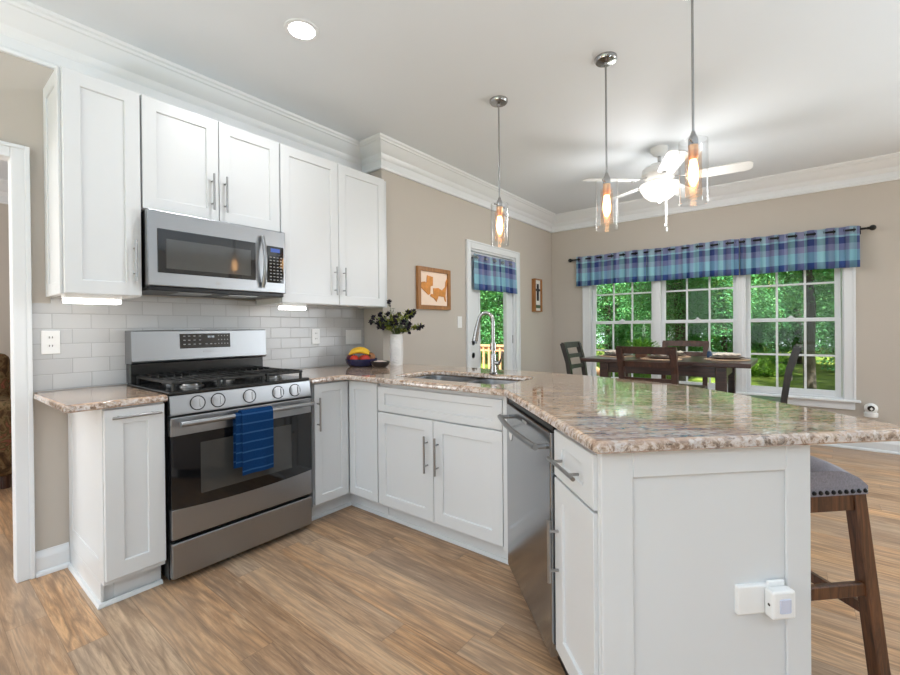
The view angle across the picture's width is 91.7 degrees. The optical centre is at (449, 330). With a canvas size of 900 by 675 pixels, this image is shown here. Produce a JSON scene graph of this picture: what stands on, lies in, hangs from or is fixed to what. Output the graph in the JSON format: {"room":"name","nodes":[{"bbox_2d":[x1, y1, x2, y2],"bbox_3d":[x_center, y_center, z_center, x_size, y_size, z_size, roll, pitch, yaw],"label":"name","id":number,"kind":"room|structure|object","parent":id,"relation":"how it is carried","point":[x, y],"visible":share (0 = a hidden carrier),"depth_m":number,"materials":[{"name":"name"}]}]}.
{"room":"kitchen","nodes":[
{"label":"kitchen","id":0,"kind":"room"},
{"bbox_2d":[0,203,10,397],"bbox_3d":[-3.721,-0.151,2.958,3.494,2.743,5.220,0,0,38],"label":"wall","id":1,"kind":"structure","parent":0,"point":[4,219],"depth_m":4.51,"materials":[{"name":"beige paint"}]},
{"bbox_2d":[0,179,7,203],"bbox_3d":[-4.969,-1.407,3.932,0.140,0.216,5.020,0,0,38],"label":"trim","id":2,"kind":"structure","parent":1,"relation":"attached to","point":[3,183],"depth_m":4.47,"materials":[{"name":"white paint"}]},
{"bbox_2d":[0,52,339,551],"bbox_3d":[-2.636,-0.154,1.461,0.065,2.743,6.220,0,0,38],"label":"wall","id":3,"kind":"structure","parent":0,"point":[22,82],"depth_m":2.17,"materials":[{"name":"beige paint"}]},
{"bbox_2d":[0,140,35,582],"bbox_3d":[-2.387,0.165,1.750,0.093,2.099,1.029,0,0,38],"label":"trim","id":4,"kind":"structure","parent":3,"relation":"attached to","point":[17,156],"depth_m":2.10,"materials":[{"name":"white paint"}]},
{"bbox_2d":[41,331,59,353],"bbox_3d":[-2.004,0.060,2.190,0.019,0.118,0.072,0,0,38],"label":"wall outlet","id":5,"kind":"object","parent":3,"relation":"attached to","point":[50,340],"visible":1,"depth_m":2.19,"materials":[{"name":"white plastic"}]},
{"bbox_2d":[35,542,69,577],"bbox_3d":[-1.991,1.149,2.189,0.030,0.118,0.128,0,0,38],"label":"baseboard","id":6,"kind":"structure","parent":3,"relation":"attached to","point":[55,558],"depth_m":2.19,"materials":[{"name":"white paint"}]},
{"bbox_2d":[43,66,141,299],"bbox_3d":[-1.785,-0.687,2.190,0.367,1.037,0.316,0,0,38],"label":"upper cabinet","id":7,"kind":"object","parent":3,"relation":"attached to","point":[91,125],"visible":0.99,"depth_m":2.09,"materials":[{"name":"white paint"}]},
{"bbox_2d":[61,294,121,304],"bbox_3d":[-1.744,-0.155,2.131,0.070,0.050,0.222,0,0,38],"label":"light","id":8,"kind":"object","parent":7,"relation":"attached to","point":[66,298],"visible":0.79,"depth_m":2.10,"materials":[{"name":"white plastic"}]},
{"bbox_2d":[62,298,120,304],"bbox_3d":[-1.744,-0.141,2.131,0.066,0.022,0.214,0,0,38],"label":"diffuser","id":9,"kind":"object","parent":8,"relation":"attached to","point":[110,301],"depth_m":2.11,"materials":[{"name":"white plastic"}]},
{"bbox_2d":[32,296,363,391],"bbox_3d":[-1.398,0.046,2.962,0.008,0.494,2.096,0,0,38],"label":"backsplash","id":10,"kind":"structure","parent":3,"relation":"attached to","point":[92,336],"depth_m":2.57,"materials":[{"name":"white tile"}]},
{"bbox_2d":[139,94,279,231],"bbox_3d":[-1.450,-0.918,2.614,0.367,0.586,0.757,0,0,38],"label":"upper cabinet","id":11,"kind":"object","parent":3,"relation":"attached to","point":[192,164],"visible":0.84,"depth_m":2.47,"materials":[{"name":"white paint"}]},
{"bbox_2d":[141,208,285,299],"bbox_3d":[-1.412,-0.411,2.591,0.442,0.416,0.758,0,0,38],"label":"microwave","id":12,"kind":"object","parent":11,"relation":"attached to","point":[183,255],"visible":0.98,"depth_m":2.43,"materials":[{"name":"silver metal"}]},
{"bbox_2d":[312,329,319,343],"bbox_3d":[-1.046,0.048,3.399,0.019,0.118,0.072,0,0,38],"label":"wall outlet","id":13,"kind":"object","parent":3,"relation":"attached to","point":[315,332],"visible":1,"depth_m":3.39,"materials":[{"name":"white plastic"}]},
{"bbox_2d":[256,143,386,308],"bbox_3d":[-0.912,-0.701,3.292,0.367,1.037,0.958,0,0,38],"label":"upper cabinet","id":14,"kind":"object","parent":3,"relation":"attached to","point":[333,215],"visible":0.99,"depth_m":3.13,"materials":[{"name":"white paint"}]},
{"bbox_2d":[278,303,306,309],"bbox_3d":[-1.075,-0.165,2.977,0.060,0.050,0.185,0,0,38],"label":"light","id":15,"kind":"object","parent":14,"relation":"attached to","point":[282,306],"visible":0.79,"depth_m":2.94,"materials":[{"name":"white plastic"}]},
{"bbox_2d":[278,306,305,309],"bbox_3d":[-1.075,-0.151,2.977,0.056,0.022,0.177,0,0,38],"label":"diffuser","id":16,"kind":"object","parent":15,"relation":"attached to","point":[280,307],"depth_m":2.95,"materials":[{"name":"white plastic"}]},
{"bbox_2d":[346,330,360,343],"bbox_3d":[-0.813,0.055,3.687,0.008,0.118,0.164,0,0,38],"label":"light switch","id":17,"kind":"object","parent":3,"relation":"attached to","point":[352,336],"visible":1,"depth_m":3.68,"materials":[{"name":"white plastic"}]},
{"bbox_2d":[0,0,899,232],"bbox_3d":[1.178,-1.448,0.403,7.240,0.216,9.322,0,0,38],"label":"trim","id":18,"kind":"structure","parent":3,"relation":"attached to","point":[30,32],"depth_m":3.38,"materials":[{"name":"white paint"}]},
{"bbox_2d":[471,252,512,369],"bbox_3d":[0.481,0.156,5.007,0.109,2.008,0.909,0,0,38],"label":"door","id":19,"kind":"structure","parent":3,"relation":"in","point":[475,294],"depth_m":5.19,"materials":[{"name":"white paint"}]},
{"bbox_3d":[0.504,-0.783,4.975,0.069,0.014,0.880,0,0,38],"label":"curtain rod","id":20,"kind":"object","parent":19,"relation":"attached to","visible":0},
{"bbox_2d":[474,253,516,293],"bbox_3d":[0.534,-0.630,4.953,0.062,0.397,0.862,0,0,38],"label":"valance","id":21,"kind":"object","parent":20,"relation":"hanging from","point":[489,275],"visible":1,"depth_m":4.95,"materials":[{"name":"blue fabric"}]},
{"bbox_2d":[465,239,520,370],"bbox_3d":[0.465,0.110,5.013,0.168,2.125,1.105,0,0,38],"label":"door frame","id":22,"kind":"structure","parent":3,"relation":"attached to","point":[470,245],"depth_m":4.95,"materials":[{"name":"white paint"}]},
{"bbox_2d":[0,0,899,213],"bbox_3d":[-0.176,-1.599,1.561,10.800,0.100,9.460,0,0,38],"label":"ceiling","id":23,"kind":"structure","parent":0,"point":[781,86],"depth_m":2.64,"materials":[{"name":"paint"}]},
{"bbox_2d":[284,18,319,41],"bbox_3d":[-0.762,-1.542,2.246,0.176,0.006,0.176,0,0,38],"label":"recessed light","id":24,"kind":"object","parent":23,"relation":"in","point":[300,29],"visible":1,"depth_m":2.24,"materials":[{"name":"white paint"}]},
{"bbox_2d":[490,95,508,236],"bbox_3d":[0.334,-1.066,2.961,0.123,0.988,0.123,-1,0,-19],"label":"pendant light","id":25,"kind":"object","parent":23,"relation":"hanging from","point":[498,101],"visible":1,"depth_m":2.95,"materials":[{"name":"silver metal"}]},
{"bbox_2d":[496,206,502,216],"bbox_3d":[0.337,-0.805,2.963,0.042,0.065,0.042,0,0,38],"label":"socket","id":26,"kind":"object","parent":25,"relation":"attached to","point":[499,208],"depth_m":2.94,"materials":[{"name":"orange metal"}]},
{"bbox_2d":[594,51,617,229],"bbox_3d":[0.899,-1.069,2.509,0.123,0.988,0.123,-1,0,-19],"label":"pendant light","id":27,"kind":"object","parent":23,"relation":"hanging from","point":[605,59],"visible":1,"depth_m":2.50,"materials":[{"name":"silver metal"}]},
{"bbox_2d":[603,183,610,195],"bbox_3d":[0.901,-0.808,2.510,0.042,0.065,0.042,0,0,38],"label":"socket","id":28,"kind":"object","parent":27,"relation":"attached to","point":[606,186],"depth_m":2.49,"materials":[{"name":"orange metal"}]},
{"bbox_2d":[582,145,752,231],"bbox_3d":[1.853,-1.214,3.771,1.264,0.728,1.285,0,0,38],"label":"ceiling fan","id":29,"kind":"object","parent":23,"relation":"hanging from","point":[660,185],"visible":0.99,"depth_m":3.68,"materials":[{"name":"white paint"}]},
{"bbox_2d":[678,0,708,197],"bbox_3d":[1.103,-1.069,1.984,0.123,0.988,0.123,-1,0,-19],"label":"pendant light","id":30,"kind":"object","parent":23,"relation":"hanging from","point":[693,154],"visible":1,"depth_m":1.98,"materials":[{"name":"glass"}]},
{"bbox_2d":[688,144,698,160],"bbox_3d":[1.106,-0.807,1.985,0.042,0.065,0.042,0,0,38],"label":"socket","id":31,"kind":"object","parent":30,"relation":"attached to","point":[693,154],"depth_m":1.97,"materials":[{"name":"orange metal"}]},
{"bbox_2d":[0,445,899,674],"bbox_3d":[-0.149,1.254,1.575,10.800,0.120,9.460,0,0,38],"label":"floor","id":32,"kind":"structure","parent":0,"point":[353,590],"depth_m":1.86,"materials":[{"name":"brown wood"}]},
{"bbox_2d":[0,353,11,488],"bbox_3d":[-4.217,0.716,2.966,0.900,1.020,1.800,0,0,38],"label":"sofa","id":33,"kind":"object","parent":32,"relation":"on","point":[5,400],"visible":0.69,"depth_m":3.34,"materials":[{"name":"brown fabric"}]},
{"bbox_2d":[67,402,165,609],"bbox_3d":[-1.633,0.769,2.126,0.663,0.872,0.247,0,0,38],"label":"base cabinet","id":34,"kind":"object","parent":32,"relation":"on","point":[116,456],"visible":0.84,"depth_m":1.97,"materials":[{"name":"white paint"}]},
{"bbox_2d":[33,385,167,413],"bbox_3d":[-1.671,0.317,2.078,0.633,0.032,0.368,0,0,38],"label":"countertop","id":35,"kind":"structure","parent":34,"relation":"on","point":[96,398],"depth_m":1.97,"materials":[{"name":"brown stone"}]},
{"bbox_2d":[125,330,313,579],"bbox_3d":[-1.287,0.599,2.502,0.690,1.203,0.761,0,0,38],"label":"gas range","id":36,"kind":"object","parent":32,"relation":"on","point":[215,513],"visible":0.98,"depth_m":2.34,"materials":[{"name":"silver metal"}]},
{"bbox_2d":[127,375,308,395],"bbox_3d":[-1.318,0.298,2.524,0.606,0.019,0.755,0,0,38],"label":"cooktop","id":37,"kind":"object","parent":36,"relation":"in","point":[211,388],"depth_m":2.33,"materials":[{"name":"black metal"}]},
{"bbox_2d":[233,406,273,475],"bbox_3d":[-1.028,0.574,2.290,0.053,0.330,0.196,0,0,38],"label":"dish towel","id":38,"kind":"object","parent":36,"relation":"hanging from","point":[253,435],"visible":0.99,"depth_m":2.27,"materials":[{"name":"blue fabric"}]},
{"bbox_2d":[308,380,388,520],"bbox_3d":[-0.692,0.756,3.124,0.900,0.872,0.880,0,0,38],"label":"base cabinet","id":39,"kind":"object","parent":32,"relation":"on","point":[344,413],"visible":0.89,"depth_m":2.79,"materials":[{"name":"white paint"}]},
{"bbox_2d":[283,364,899,453],"bbox_3d":[0.161,0.298,2.394,1.381,0.032,3.264,-1,0,-42],"label":"countertop","id":40,"kind":"structure","parent":39,"relation":"on","point":[605,415],"depth_m":1.50,"materials":[{"name":"brown stone"}]},
{"bbox_2d":[345,358,376,366],"bbox_3d":[-0.701,0.254,3.461,0.250,0.062,0.250,0,0,38],"label":"fruit bowl","id":41,"kind":"object","parent":40,"relation":"on","point":[350,362],"visible":0.79,"depth_m":3.36,"materials":[{"name":"blue ceramic"}]},
{"bbox_2d":[350,355,358,359],"bbox_3d":[-0.745,0.224,3.400,0.071,0.069,0.072,0,0,38],"label":"apple","id":42,"kind":"object","parent":41,"relation":"in","point":[354,357],"visible":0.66,"depth_m":3.38,"materials":[{"name":"red food"}]},
{"bbox_2d":[349,349,370,355],"bbox_3d":[-0.707,0.175,3.419,0.171,0.060,0.037,-1,0,-9],"label":"banana","id":43,"kind":"object","parent":41,"relation":"in","point":[356,351],"visible":1,"depth_m":3.40,"materials":[{"name":"yellow food"}]},
{"bbox_2d":[350,347,369,352],"bbox_3d":[-0.709,0.162,3.458,0.171,0.062,0.036,-1,0,-8],"label":"banana","id":44,"kind":"object","parent":43,"relation":"on","point":[363,348],"visible":0.55,"depth_m":3.45,"materials":[{"name":"yellow food"}]},
{"bbox_2d":[361,354,369,358],"bbox_3d":[-0.659,0.221,3.399,0.071,0.069,0.072,0,0,38],"label":"apple","id":45,"kind":"object","parent":41,"relation":"in","point":[365,356],"visible":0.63,"depth_m":3.38,"materials":[{"name":"red food"}]},
{"bbox_2d":[368,353,374,358],"bbox_3d":[-0.625,0.210,3.458,0.067,0.076,0.068,0,0,38],"label":"pear","id":46,"kind":"object","parent":41,"relation":"in","point":[372,356],"visible":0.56,"depth_m":3.43,"materials":[{"name":"brown food"}]},
{"bbox_2d":[371,360,389,367],"bbox_3d":[-0.535,0.258,3.349,0.146,0.053,0.146,0,0,38],"label":"bowl","id":47,"kind":"object","parent":40,"relation":"on","point":[380,363],"visible":1,"depth_m":3.30,"materials":[{"name":"black ceramic"}]},
{"bbox_2d":[390,334,402,364],"bbox_3d":[-0.436,0.157,3.556,0.112,0.250,0.112,0,0,38],"label":"vase","id":48,"kind":"object","parent":40,"relation":"on","point":[396,340],"visible":1,"depth_m":3.51,"materials":[{"name":"white ceramic"}]},
{"bbox_2d":[368,299,424,334],"bbox_3d":[-0.439,-0.047,3.550,0.435,0.419,0.439,0,0,38],"label":"flower arrangement","id":49,"kind":"object","parent":48,"relation":"in","point":[387,324],"visible":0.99,"depth_m":3.50,"materials":[{"name":"green plant"}]},
{"bbox_2d":[415,375,519,383],"bbox_3d":[0.075,0.410,2.669,0.820,0.189,0.440,0,0,38],"label":"sink","id":50,"kind":"object","parent":40,"relation":"in","point":[434,377],"visible":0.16,"depth_m":2.91,"materials":[{"name":"metal"}]},
{"bbox_2d":[415,375,475,381],"bbox_3d":[-0.085,0.411,2.796,0.411,0.189,0.440,0,0,38],"label":"basin","id":51,"kind":"object","parent":50,"relation":"in","point":[435,377],"depth_m":2.99,"materials":[{"name":"metal"}]},
{"bbox_2d":[467,379,519,383],"bbox_3d":[0.243,0.409,2.536,0.391,0.189,0.440,0,0,38],"label":"basin","id":52,"kind":"object","parent":50,"relation":"in","point":[487,381],"depth_m":2.75,"materials":[{"name":"metal"}]},
{"bbox_2d":[472,311,502,373],"bbox_3d":[0.245,0.077,2.813,0.206,0.404,0.066,0,0,20],"label":"faucet","id":53,"kind":"object","parent":40,"relation":"on","point":[493,370],"visible":1,"depth_m":2.80,"materials":[{"name":"silver metal"}]},
{"bbox_2d":[378,375,510,564],"bbox_3d":[0.092,0.751,2.635,0.928,0.872,0.638,0,0,38],"label":"base cabinet","id":54,"kind":"object","parent":32,"relation":"on","point":[442,454],"visible":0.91,"depth_m":2.38,"materials":[{"name":"white paint"}]},
{"bbox_2d":[497,399,568,674],"bbox_3d":[0.555,0.752,1.790,0.639,0.868,0.595,-1,0,-7],"label":"dishwasher","id":55,"kind":"object","parent":32,"relation":"on","point":[530,439],"visible":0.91,"depth_m":1.66,"materials":[{"name":"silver metal"}]},
{"bbox_2d":[560,341,587,375],"bbox_3d":[1.450,0.643,4.422,0.524,1.045,0.434,0,0,38],"label":"dining chair","id":56,"kind":"object","parent":32,"relation":"on","point":[564,345],"visible":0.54,"depth_m":4.54,"materials":[{"name":"grey wood"}]},
{"bbox_2d":[615,346,678,384],"bbox_3d":[1.646,0.645,3.530,0.434,1.045,0.524,0,0,38],"label":"dining chair","id":57,"kind":"object","parent":32,"relation":"on","point":[620,350],"visible":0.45,"depth_m":3.33,"materials":[{"name":"brown wood"}]},
{"bbox_2d":[580,354,757,393],"bbox_3d":[1.986,0.708,3.991,1.320,0.910,0.790,0,0,38],"label":"dining table","id":58,"kind":"object","parent":32,"relation":"on","point":[724,372],"visible":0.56,"depth_m":3.66,"materials":[{"name":"brown wood"}]},
{"bbox_2d":[599,355,634,356],"bbox_3d":[1.636,0.251,4.270,0.336,0.007,0.336,0,0,38],"label":"placemat","id":59,"kind":"object","parent":58,"relation":"on","point":[599,355],"visible":0.52,"depth_m":4.19,"materials":[{"name":"beige fabric"}]},
{"bbox_2d":[604,353,629,355],"bbox_3d":[1.636,0.237,4.269,0.256,0.018,0.256,0,0,38],"label":"plate","id":60,"kind":"object","parent":59,"relation":"on","point":[609,354],"visible":0.57,"depth_m":4.20,"materials":[{"name":"grey ceramic"}]},
{"bbox_2d":[605,350,615,353],"bbox_3d":[1.635,0.211,4.269,0.130,0.041,0.200,-1,0,-30],"label":"napkin","id":61,"kind":"object","parent":60,"relation":"on","point":[609,351],"visible":0.41,"depth_m":4.28,"materials":[{"name":"beige fabric"}]},
{"bbox_2d":[625,337,658,356],"bbox_3d":[1.819,0.154,4.130,0.346,0.198,0.368,0,0,38],"label":"potted plant","id":62,"kind":"object","parent":58,"relation":"on","point":[637,342],"visible":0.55,"depth_m":4.09,"materials":[{"name":"green plant"}]},
{"bbox_2d":[640,357,681,360],"bbox_3d":[1.857,0.251,3.840,0.336,0.007,0.336,0,0,38],"label":"placemat","id":63,"kind":"object","parent":58,"relation":"on","point":[644,358],"visible":0.56,"depth_m":3.73,"materials":[{"name":"beige fabric"}]},
{"bbox_2d":[646,355,669,358],"bbox_3d":[1.856,0.237,3.840,0.256,0.018,0.256,0,0,38],"label":"plate","id":64,"kind":"object","parent":63,"relation":"on","point":[649,356],"visible":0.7,"depth_m":3.78,"materials":[{"name":"grey ceramic"}]},
{"bbox_2d":[706,350,711,357],"bbox_3d":[2.372,0.213,3.992,0.048,0.070,0.048,0,0,38],"label":"salt shaker","id":65,"kind":"object","parent":58,"relation":"on","point":[709,353],"visible":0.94,"depth_m":3.98,"materials":[{"name":"blue ceramic"}]},
{"bbox_2d":[705,358,749,360],"bbox_3d":[2.349,0.247,3.705,0.336,0.007,0.336,0,0,38],"label":"placemat","id":66,"kind":"object","parent":58,"relation":"on","point":[713,359],"visible":0.63,"depth_m":3.63,"materials":[{"name":"beige fabric"}]},
{"bbox_2d":[709,356,744,358],"bbox_3d":[2.349,0.233,3.704,0.256,0.018,0.256,0,0,38],"label":"plate","id":67,"kind":"object","parent":66,"relation":"on","point":[716,357],"visible":0.9,"depth_m":3.68,"materials":[{"name":"grey ceramic"}]},
{"bbox_2d":[712,352,740,356],"bbox_3d":[2.349,0.207,3.704,0.200,0.041,0.130,0,0,37],"label":"napkin","id":68,"kind":"object","parent":67,"relation":"on","point":[725,354],"visible":0.99,"depth_m":3.67,"materials":[{"name":"beige fabric"}]},
{"bbox_2d":[546,430,810,674],"bbox_3d":[0.659,0.752,1.336,0.660,0.872,0.322,-1,0,-7],"label":"base cabinet","id":69,"kind":"object","parent":32,"relation":"on","point":[652,549],"visible":0.82,"depth_m":1.19,"materials":[{"name":"white paint"}]},
{"bbox_2d":[735,582,767,614],"bbox_3d":[0.840,0.735,1.209,0.124,0.078,0.038,-1,0,-7],"label":"wall outlet","id":70,"kind":"object","parent":69,"relation":"attached to","point":[749,597],"visible":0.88,"depth_m":1.19,"materials":[{"name":"white plastic"}]},
{"bbox_2d":[765,579,794,619],"bbox_3d":[0.891,0.729,1.183,0.068,0.088,0.042,-1,0,-7],"label":"plug","id":71,"kind":"object","parent":70,"relation":"attached to","point":[779,598],"visible":1,"depth_m":1.17,"materials":[{"name":"white plastic"}]},
{"bbox_2d":[661,341,708,388],"bbox_3d":[2.342,0.635,4.426,0.434,1.045,0.524,0,0,38],"label":"dining chair","id":72,"kind":"object","parent":32,"relation":"on","point":[705,344],"visible":0.3,"depth_m":4.53,"materials":[{"name":"brown wood"}]},
{"bbox_2d":[740,344,801,403],"bbox_3d":[2.539,0.637,3.559,0.524,1.045,0.434,0,0,38],"label":"dining chair","id":73,"kind":"object","parent":32,"relation":"on","point":[788,377],"visible":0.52,"depth_m":3.29,"materials":[{"name":"grey wood"}]},
{"bbox_2d":[810,456,890,674],"bbox_3d":[1.196,0.808,1.633,0.435,0.746,0.485,-1,0,-7],"label":"bar stool","id":74,"kind":"object","parent":32,"relation":"on","point":[832,488],"visible":0.26,"depth_m":1.43,"materials":[{"name":"brown wood"}]},
{"bbox_2d":[810,456,867,496],"bbox_3d":[1.193,0.488,1.631,0.330,0.106,0.420,-1,0,-7],"label":"seat cushion","id":75,"kind":"object","parent":74,"relation":"on","point":[827,479],"depth_m":1.43,"materials":[{"name":"grey fabric"}]},
{"bbox_2d":[364,169,552,372],"bbox_3d":[0.387,-0.199,5.026,0.247,2.743,3.360,0,0,38],"label":"wall","id":76,"kind":"structure","parent":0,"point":[426,226],"depth_m":4.25,"materials":[{"name":"beige paint"}]},
{"bbox_2d":[416,266,450,309],"bbox_3d":[-0.150,-0.391,4.126,0.027,0.390,0.472,0,0,38],"label":"framed map","id":77,"kind":"object","parent":76,"relation":"attached to","point":[433,285],"visible":1,"depth_m":4.11,"materials":[{"name":"brown wood"}]},
{"bbox_2d":[457,316,461,327],"bbox_3d":[0.100,-0.084,4.457,0.008,0.118,0.072,0,0,38],"label":"light switch","id":78,"kind":"object","parent":76,"relation":"attached to","point":[459,318],"visible":1,"depth_m":4.45,"materials":[{"name":"white plastic"}]},
{"bbox_2d":[532,278,542,311],"bbox_3d":[1.127,-0.458,5.755,0.101,0.430,0.196,0,0,38],"label":"shadow box","id":79,"kind":"object","parent":76,"relation":"attached to","point":[537,306],"visible":0.95,"depth_m":5.72,"materials":[{"name":"brown wood"}]},
{"bbox_2d":[551,180,899,424],"bbox_3d":[4.207,-0.230,4.019,6.993,2.743,0.195,0,0,38],"label":"wall","id":80,"kind":"structure","parent":0,"point":[878,204],"depth_m":4.38,"materials":[{"name":"beige paint"}]},
{"bbox_2d":[590,281,653,377],"bbox_3d":[2.225,-0.092,5.620,0.844,1.550,0.108,0,0,38],"label":"window","id":81,"kind":"structure","parent":80,"relation":"attached to","point":[593,288],"depth_m":5.73,"materials":[{"name":"white paint"}]},
{"bbox_2d":[661,275,736,391],"bbox_3d":[2.893,-0.096,5.091,0.844,1.550,0.108,0,0,38],"label":"window","id":82,"kind":"structure","parent":80,"relation":"attached to","point":[664,321],"depth_m":5.04,"materials":[{"name":"white paint"}]},
{"bbox_2d":[568,225,876,261],"bbox_3d":[2.796,-0.950,5.002,3.002,0.080,0.110,0,0,38],"label":"curtain rod","id":83,"kind":"object","parent":80,"relation":"attached to","point":[872,227],"visible":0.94,"depth_m":4.65,"materials":[{"name":"black metal"}]},
{"bbox_2d":[576,249,646,285],"bbox_3d":[2.027,-0.787,5.564,0.886,0.408,0.071,0,0,38],"label":"valance","id":84,"kind":"object","parent":83,"relation":"hanging from","point":[626,268],"visible":1,"depth_m":5.56,"materials":[{"name":"blue fabric"}]},
{"bbox_2d":[647,239,738,281],"bbox_3d":[2.746,-0.791,4.994,0.941,0.407,0.071,0,0,38],"label":"valance","id":85,"kind":"object","parent":83,"relation":"hanging from","point":[722,259],"visible":1,"depth_m":4.96,"materials":[{"name":"blue fabric"}]},
{"bbox_2d":[740,226,859,274],"bbox_3d":[3.489,-0.795,4.406,0.946,0.408,0.071,0,0,38],"label":"valance","id":86,"kind":"object","parent":83,"relation":"hanging from","point":[839,249],"visible":1,"depth_m":4.36,"materials":[{"name":"blue fabric"}]},
{"bbox_2d":[746,268,843,398],"bbox_3d":[3.561,-0.100,4.562,0.844,1.550,0.108,0,0,38],"label":"window","id":87,"kind":"structure","parent":80,"relation":"attached to","point":[838,393],"depth_m":4.47,"materials":[{"name":"white paint"}]},
{"bbox_2d":[818,441,899,454],"bbox_3d":[3.899,1.087,3.620,6.993,0.118,0.947,0,0,38],"label":"baseboard","id":88,"kind":"structure","parent":80,"relation":"attached to","point":[891,447],"depth_m":4.12,"materials":[{"name":"white paint"}]},
{"bbox_2d":[864,403,877,417],"bbox_3d":[3.957,0.751,4.104,0.100,0.135,0.108,0,0,38],"label":"security camera","id":89,"kind":"object","parent":80,"relation":"attached to","point":[871,409],"visible":1,"depth_m":4.07,"materials":[{"name":"white plastic"}]},
{"label":"outside","id":90,"kind":"structure","parent":0,"visible":0},
{"bbox_2d":[481,343,841,389],"bbox_3d":[-1.607,2.349,14.059,100.000,0.200,100.000,0,0,38],"label":"ground","id":91,"kind":"structure","parent":90,"point":[825,379],"depth_m":19.38,"materials":[{"name":"green grass"}]},
{"bbox_2d":[480,291,496,358],"bbox_3d":[3.397,-1.644,27.164,5.310,8.016,5.134,0,0,36],"label":"tree","id":92,"kind":"object","parent":91,"relation":"on","point":[491,302],"visible":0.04,"depth_m":25.97,"materials":[{"name":"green plant"}]},
{"bbox_2d":[480,290,503,369],"bbox_3d":[1.964,-2.209,16.057,4.453,8.941,4.298,0,0,17],"label":"tree","id":93,"kind":"object","parent":91,"relation":"on","point":[499,337],"visible":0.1,"depth_m":15.49,"materials":[{"name":"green plant"}]},
{"bbox_2d":[480,344,599,375],"bbox_3d":[0.377,1.256,6.516,3.768,2.020,5.260,0,0,38],"label":"wooden deck","id":94,"kind":"object","parent":91,"relation":"on","point":[485,347],"visible":0.03,"depth_m":9.34,"materials":[{"name":"brown wood"}]},
{"bbox_2d":[596,362,650,377],"bbox_3d":[6.897,1.630,17.317,2.529,1.491,2.552,-1,0,-11],"label":"shrub","id":95,"kind":"object","parent":91,"relation":"on","point":[616,373],"visible":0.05,"depth_m":16.82,"materials":[{"name":"green plant"}]},
{"bbox_2d":[596,282,651,354],"bbox_3d":[9.309,-1.393,25.584,5.076,7.627,4.628,-1,0,-38],"label":"tree","id":96,"kind":"object","parent":91,"relation":"on","point":[607,310],"visible":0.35,"depth_m":24.59,"materials":[{"name":"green plant"}]},
{"bbox_2d":[617,288,650,345],"bbox_3d":[16.388,-2.179,36.770,6.547,10.286,5.970,-1,0,-32],"label":"tree","id":97,"kind":"object","parent":91,"relation":"on","point":[649,288],"visible":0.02,"depth_m":35.88,"materials":[{"name":"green plant"}]},
{"bbox_2d":[620,286,708,349],"bbox_3d":[14.530,-1.919,30.021,5.571,9.464,6.109,-1,0,6],"label":"tree","id":98,"kind":"object","parent":91,"relation":"on","point":[637,337],"visible":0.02,"depth_m":30.22,"materials":[{"name":"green plant"}]},
{"bbox_2d":[626,274,758,378],"bbox_3d":[10.454,-2.167,19.300,5.310,8.676,5.134,0,0,23],"label":"tree","id":99,"kind":"object","parent":91,"relation":"on","point":[722,294],"visible":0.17,"depth_m":17.82,"materials":[{"name":"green plant"}]},
{"bbox_2d":[607,271,786,380],"bbox_3d":[7.567,-2.303,13.920,5.123,9.069,5.245,0,0,41],"label":"tree","id":100,"kind":"object","parent":91,"relation":"on","point":[678,300],"visible":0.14,"depth_m":13.66,"materials":[{"name":"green plant"}]},
{"bbox_2d":[671,274,785,356],"bbox_3d":[14.626,-1.875,23.388,5.310,8.016,5.134,-1,0,-15],"label":"tree","id":101,"kind":"object","parent":91,"relation":"on","point":[755,309],"visible":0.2,"depth_m":22.03,"materials":[{"name":"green plant"}]},
{"bbox_2d":[713,272,803,356],"bbox_3d":[23.361,-2.286,33.212,5.970,10.169,6.547,0,0,27],"label":"tree","id":102,"kind":"object","parent":91,"relation":"on","point":[760,346],"visible":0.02,"depth_m":32.02,"materials":[{"name":"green plant"}]},
{"bbox_2d":[751,350,787,376],"bbox_3d":[14.110,1.581,19.831,2.402,1.403,2.380,-1,0,-30],"label":"shrub","id":103,"kind":"object","parent":91,"relation":"on","point":[771,367],"visible":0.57,"depth_m":19.36,"materials":[{"name":"green plant"}]},
{"bbox_2d":[751,271,833,363],"bbox_3d":[20.807,-2.014,26.299,6.109,9.355,5.571,-1,0,-21],"label":"tree","id":104,"kind":"object","parent":91,"relation":"on","point":[793,330],"visible":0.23,"depth_m":25.50,"materials":[{"name":"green plant"}]},
{"bbox_2d":[756,268,833,388],"bbox_3d":[7.066,-2.880,8.694,4.408,10.252,4.569,0,0,22],"label":"tree","id":105,"kind":"object","parent":91,"relation":"on","point":[811,299],"visible":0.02,"depth_m":8.60,"materials":[{"name":"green plant"}]},
{"bbox_2d":[790,329,834,348],"bbox_3d":[36.913,-2.807,43.057,7.901,12.316,7.640,-1,0,-16],"label":"tree","id":106,"kind":"object","parent":91,"relation":"on","point":[817,346],"visible":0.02,"depth_m":43.17,"materials":[{"name":"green plant"}]},
{"bbox_2d":[789,268,841,345],"bbox_3d":[15.224,-2.184,15.309,4.628,8.673,5.076,-1,0,-3],"label":"tree","id":107,"kind":"object","parent":91,"relation":"on","point":[829,292],"visible":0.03,"depth_m":16.83,"materials":[{"name":"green plant"}]},
{"bbox_2d":[800,271,841,370],"bbox_3d":[19.224,-1.582,19.800,5.310,8.016,5.134,0,0,28],"label":"tree","id":108,"kind":"object","parent":91,"relation":"on","point":[832,336],"visible":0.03,"depth_m":20.95,"materials":[{"name":"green plant"}]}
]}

